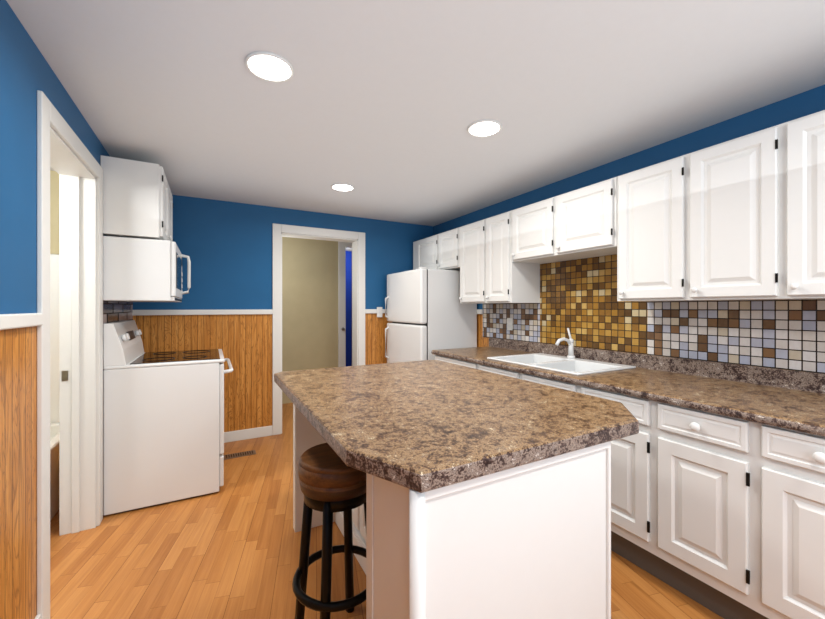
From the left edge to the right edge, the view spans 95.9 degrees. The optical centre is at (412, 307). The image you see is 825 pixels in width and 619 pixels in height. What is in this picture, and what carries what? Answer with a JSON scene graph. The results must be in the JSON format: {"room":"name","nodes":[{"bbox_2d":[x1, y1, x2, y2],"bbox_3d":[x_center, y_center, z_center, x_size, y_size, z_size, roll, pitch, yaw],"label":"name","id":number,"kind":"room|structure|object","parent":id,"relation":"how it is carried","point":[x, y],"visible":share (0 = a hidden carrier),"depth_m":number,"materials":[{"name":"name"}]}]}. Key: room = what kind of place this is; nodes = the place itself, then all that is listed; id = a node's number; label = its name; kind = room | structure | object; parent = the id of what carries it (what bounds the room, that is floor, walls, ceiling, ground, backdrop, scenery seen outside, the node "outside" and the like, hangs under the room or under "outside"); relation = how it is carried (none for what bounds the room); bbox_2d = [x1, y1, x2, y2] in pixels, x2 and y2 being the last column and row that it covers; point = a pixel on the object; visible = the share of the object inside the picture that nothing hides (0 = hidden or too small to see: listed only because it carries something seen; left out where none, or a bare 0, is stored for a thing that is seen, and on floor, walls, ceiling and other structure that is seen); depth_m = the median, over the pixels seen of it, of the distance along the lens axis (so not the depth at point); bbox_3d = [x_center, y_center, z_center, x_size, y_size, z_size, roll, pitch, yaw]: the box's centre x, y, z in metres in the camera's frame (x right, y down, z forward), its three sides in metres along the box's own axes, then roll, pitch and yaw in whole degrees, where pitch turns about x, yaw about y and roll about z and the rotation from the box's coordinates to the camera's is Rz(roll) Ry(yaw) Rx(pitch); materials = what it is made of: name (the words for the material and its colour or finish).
{"room":"kitchen","nodes":[
{"label":"kitchen","id":0,"kind":"room"},
{"bbox_2d":[50,170,58,422],"bbox_3d":[-3.169,0.141,2.635,1.544,2.353,0.145,0,0,-29],"label":"wall","id":1,"kind":"structure","parent":0,"point":[54,296],"depth_m":2.80,"materials":[{"name":"white paint"}]},
{"bbox_2d":[0,0,109,618],"bbox_3d":[-1.269,0.141,0.910,0.150,2.353,5.610,0,0,-29],"label":"wall","id":2,"kind":"structure","parent":0,"point":[26,72],"depth_m":1.34,"materials":[{"name":"blue paint"}]},
{"bbox_2d":[0,313,42,618],"bbox_3d":[-0.703,0.670,0.048,0.022,1.295,3.255,0,0,-29],"label":"baseboard","id":3,"kind":"structure","parent":2,"relation":"attached to","point":[10,321],"depth_m":1.31,"materials":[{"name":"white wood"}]},
{"bbox_2d":[37,90,102,618],"bbox_3d":[-1.779,0.228,1.857,0.178,2.180,0.950,0,0,-29],"label":"door frame","id":4,"kind":"structure","parent":2,"relation":"attached to","point":[73,163],"depth_m":2.16,"materials":[{"name":"white wood"}]},
{"bbox_2d":[103,300,132,370],"bbox_3d":[-2.206,0.178,2.798,0.005,0.560,1.098,0,0,-29],"label":"tile backsplash","id":5,"kind":"structure","parent":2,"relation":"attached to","point":[114,311],"depth_m":2.71,"materials":[{"name":"tile"}]},
{"bbox_2d":[101,155,172,241],"bbox_3d":[-1.973,-0.705,2.735,0.346,0.485,0.760,0,0,-29],"label":"upper cabinet","id":6,"kind":"object","parent":2,"relation":"attached to","point":[137,199],"visible":0.98,"depth_m":2.40,"materials":[{"name":"white wood"}]},
{"bbox_2d":[103,236,190,301],"bbox_3d":[-1.919,-0.244,2.764,0.452,0.405,0.760,0,0,-29],"label":"over-the-range microwave","id":7,"kind":"object","parent":6,"relation":"attached to","point":[141,270],"visible":1,"depth_m":2.42,"materials":[{"name":"white painted metal"},{"name":"white plastic"},{"name":"glass"}]},
{"bbox_2d":[133,195,432,431],"bbox_3d":[-1.071,0.141,4.123,3.264,2.353,0.150,0,0,-29],"label":"wall","id":8,"kind":"structure","parent":0,"point":[225,247],"depth_m":3.70,"materials":[{"name":"blue paint"}]},
{"bbox_2d":[133,309,272,442],"bbox_3d":[-1.952,0.670,3.547,1.166,1.295,0.022,0,0,-29],"label":"baseboard","id":9,"kind":"structure","parent":8,"relation":"attached to","point":[231,436],"depth_m":3.65,"materials":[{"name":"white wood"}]},
{"bbox_2d":[272,223,364,434],"bbox_3d":[-1.033,0.228,4.140,1.015,2.180,0.178,0,0,-29],"label":"door frame","id":10,"kind":"structure","parent":8,"relation":"attached to","point":[357,239],"depth_m":4.00,"materials":[{"name":"white wood"}]},
{"bbox_2d":[365,309,386,312],"bbox_3d":[-0.148,0.670,4.527,0.909,1.295,0.022,0,0,-29],"label":"chair rail","id":11,"kind":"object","parent":8,"relation":"attached to","point":[366,310],"depth_m":4.34,"materials":[{"name":"white wood"}]},
{"bbox_2d":[377,307,381,316],"bbox_3d":[-0.386,0.058,4.378,0.070,0.120,0.012,0,0,-29],"label":"switch plate","id":12,"kind":"object","parent":8,"relation":"attached to","point":[379,311],"visible":0.96,"depth_m":4.38,"materials":[{"name":"white plastic"}]},
{"bbox_2d":[282,237,351,403],"bbox_3d":[-1.942,0.141,5.044,3.200,2.353,0.120,0,0,-29],"label":"wall","id":13,"kind":"structure","parent":0,"point":[309,303],"depth_m":5.24,"materials":[{"name":"beige paint"}]},
{"bbox_2d":[338,242,351,366],"bbox_3d":[-0.813,0.168,5.626,0.660,2.300,0.215,0,0,-29],"label":"door frame","id":14,"kind":"structure","parent":13,"relation":"attached to","point":[342,246],"depth_m":5.44,"materials":[{"name":"wood"}]},
{"bbox_2d":[50,403,723,618],"bbox_3d":[-1.336,1.368,2.461,6.400,0.100,8.800,0,0,-29],"label":"floor","id":15,"kind":"structure","parent":0,"point":[230,549],"depth_m":1.91,"materials":[{"name":"laminate"}]},
{"bbox_2d":[50,422,58,520],"bbox_3d":[-2.497,1.024,2.001,0.760,0.588,1.600,0,0,-29],"label":"bathtub","id":16,"kind":"object","parent":15,"relation":"on","point":[54,468],"depth_m":2.35,"materials":[{"name":"white ceramic"}]},
{"bbox_2d":[103,320,232,515],"bbox_3d":[-1.789,0.711,2.835,0.740,1.215,0.768,0,0,-29],"label":"range","id":17,"kind":"object","parent":15,"relation":"on","point":[163,427],"visible":1,"depth_m":2.48,"materials":[{"name":"white enameled metal"},{"name":"glass"}]},
{"bbox_2d":[224,450,255,459],"bbox_3d":[-1.540,1.314,3.317,0.260,0.008,0.100,0,0,-29],"label":"floor vent","id":18,"kind":"object","parent":15,"relation":"in","point":[240,454],"visible":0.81,"depth_m":3.31,"materials":[{"name":"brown metal"}]},
{"bbox_2d":[292,443,365,618],"bbox_3d":[-0.291,0.946,1.458,0.345,0.746,0.345,0,0,-29],"label":"bar stool","id":19,"kind":"object","parent":15,"relation":"on","point":[330,481],"visible":0.69,"depth_m":1.34,"materials":[{"name":"brown wood"}]},
{"bbox_2d":[385,267,476,362],"bbox_3d":[0.172,0.462,4.130,0.733,1.712,0.815,0,0,-29],"label":"refrigerator","id":20,"kind":"object","parent":15,"relation":"on","point":[428,312],"visible":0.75,"depth_m":3.80,"materials":[{"name":"white painted metal"},{"name":"white plastic"}]},
{"bbox_2d":[293,404,610,618],"bbox_3d":[-0.033,0.877,1.725,0.750,0.881,1.536,0,0,-29],"label":"kitchen island","id":21,"kind":"object","parent":15,"relation":"on","point":[488,495],"depth_m":1.06,"materials":[{"name":"laminate"}]},
{"bbox_2d":[274,360,638,507],"bbox_3d":[0.050,0.411,1.788,1.144,0.050,1.596,0,0,-29],"label":"island countertop","id":22,"kind":"structure","parent":21,"relation":"on","point":[415,429],"depth_m":1.27,"materials":[{"name":"brown stone"}]},
{"bbox_2d":[431,328,824,618],"bbox_3d":[1.463,0.738,1.793,0.717,1.160,4.145,0,0,-29],"label":"base cabinet","id":23,"kind":"object","parent":15,"relation":"on","point":[717,488],"visible":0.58,"depth_m":1.60,"materials":[{"name":"white wood"}]},
{"bbox_2d":[6,0,824,250],"bbox_3d":[-1.336,-1.085,2.461,6.400,0.100,8.800,0,0,-29],"label":"ceiling","id":24,"kind":"structure","parent":0,"point":[380,106],"depth_m":1.74,"materials":[{"name":"paint"}]},
{"bbox_2d":[245,51,293,81],"bbox_3d":[-0.613,-1.031,1.601,0.198,0.014,0.198,0,0,-29],"label":"recessed light","id":25,"kind":"object","parent":24,"relation":"in","point":[268,66],"visible":1,"depth_m":1.59,"materials":[{"name":"white"}]},
{"bbox_2d":[331,183,353,191],"bbox_3d":[-0.600,-1.031,3.201,0.198,0.014,0.198,0,0,-29],"label":"recessed light","id":26,"kind":"object","parent":24,"relation":"in","point":[343,187],"visible":1,"depth_m":3.20,"materials":[{"name":"white"}]},
{"bbox_2d":[467,120,501,136],"bbox_3d":[0.415,-1.031,2.148,0.198,0.014,0.198,0,0,-29],"label":"recessed light","id":27,"kind":"object","parent":24,"relation":"in","point":[483,128],"visible":1,"depth_m":2.14,"materials":[{"name":"white"}]},
{"bbox_2d":[433,85,824,346],"bbox_3d":[1.635,0.141,2.401,0.150,2.353,5.460,0,0,-29],"label":"wall","id":28,"kind":"structure","parent":0,"point":[803,104],"depth_m":2.33,"materials":[{"name":"blue paint"}]},
{"bbox_2d":[413,235,436,269],"bbox_3d":[0.282,-0.599,4.368,0.344,0.395,0.588,0,0,-29],"label":"upper cabinet","id":29,"kind":"object","parent":28,"relation":"attached to","point":[424,250],"depth_m":4.25,"materials":[{"name":"white wood"}]},
{"bbox_2d":[437,228,456,270],"bbox_3d":[0.515,-0.599,3.939,0.344,0.395,0.388,0,0,-29],"label":"upper cabinet","id":30,"kind":"object","parent":28,"relation":"attached to","point":[446,241],"depth_m":3.87,"materials":[{"name":"white wood"}]},
{"bbox_2d":[457,220,480,303],"bbox_3d":[0.704,-0.417,3.590,0.344,0.760,0.398,0,0,-29],"label":"upper cabinet","id":31,"kind":"object","parent":28,"relation":"attached to","point":[468,236],"depth_m":3.53,"materials":[{"name":"white wood"}]},
{"bbox_2d":[481,211,539,303],"bbox_3d":[0.875,-0.417,3.276,0.344,0.760,0.318,0,0,-29],"label":"upper cabinet","id":32,"kind":"object","parent":28,"relation":"attached to","point":[502,281],"depth_m":3.18,"materials":[{"name":"white wood"}]},
{"bbox_2d":[509,199,580,265],"bbox_3d":[1.059,-0.585,2.938,0.344,0.425,0.443,0,0,-29],"label":"upper cabinet","id":33,"kind":"object","parent":28,"relation":"attached to","point":[529,224],"depth_m":2.89,"materials":[{"name":"white wood"}]},
{"bbox_2d":[549,178,612,258],"bbox_3d":[1.272,-0.585,2.544,0.344,0.425,0.453,0,0,-29],"label":"upper cabinet","id":34,"kind":"object","parent":28,"relation":"attached to","point":[580,220],"depth_m":2.48,"materials":[{"name":"white wood"}]},
{"bbox_2d":[613,156,680,301],"bbox_3d":[1.474,-0.417,2.173,0.344,0.760,0.383,0,0,-29],"label":"upper cabinet","id":35,"kind":"object","parent":28,"relation":"attached to","point":[647,200],"depth_m":2.09,"materials":[{"name":"white wood"}]},
{"bbox_2d":[483,254,824,373],"bbox_3d":[1.756,-0.044,2.017,0.005,0.715,4.270,0,0,-29],"label":"tile backsplash","id":36,"kind":"structure","parent":28,"relation":"attached to","point":[578,298],"depth_m":2.37,"materials":[{"name":"tile"}]},
{"bbox_2d":[507,318,512,329],"bbox_3d":[0.924,0.161,3.534,0.008,0.115,0.070,0,0,-29],"label":"outlet","id":37,"kind":"object","parent":36,"relation":"attached to","point":[509,323],"visible":1,"depth_m":3.53,"materials":[{"name":"white plastic"}]},
{"bbox_2d":[681,125,776,300],"bbox_3d":[1.652,-0.417,1.844,0.344,0.760,0.365,0,0,-29],"label":"upper cabinet","id":38,"kind":"object","parent":28,"relation":"attached to","point":[741,218],"depth_m":1.76,"materials":[{"name":"white wood"}]},
{"bbox_2d":[777,110,824,299],"bbox_3d":[1.828,-0.417,1.521,0.344,0.760,0.370,0,0,-29],"label":"upper cabinet","id":39,"kind":"object","parent":28,"relation":"attached to","point":[800,141],"depth_m":1.55,"materials":[{"name":"white wood"}]}
]}

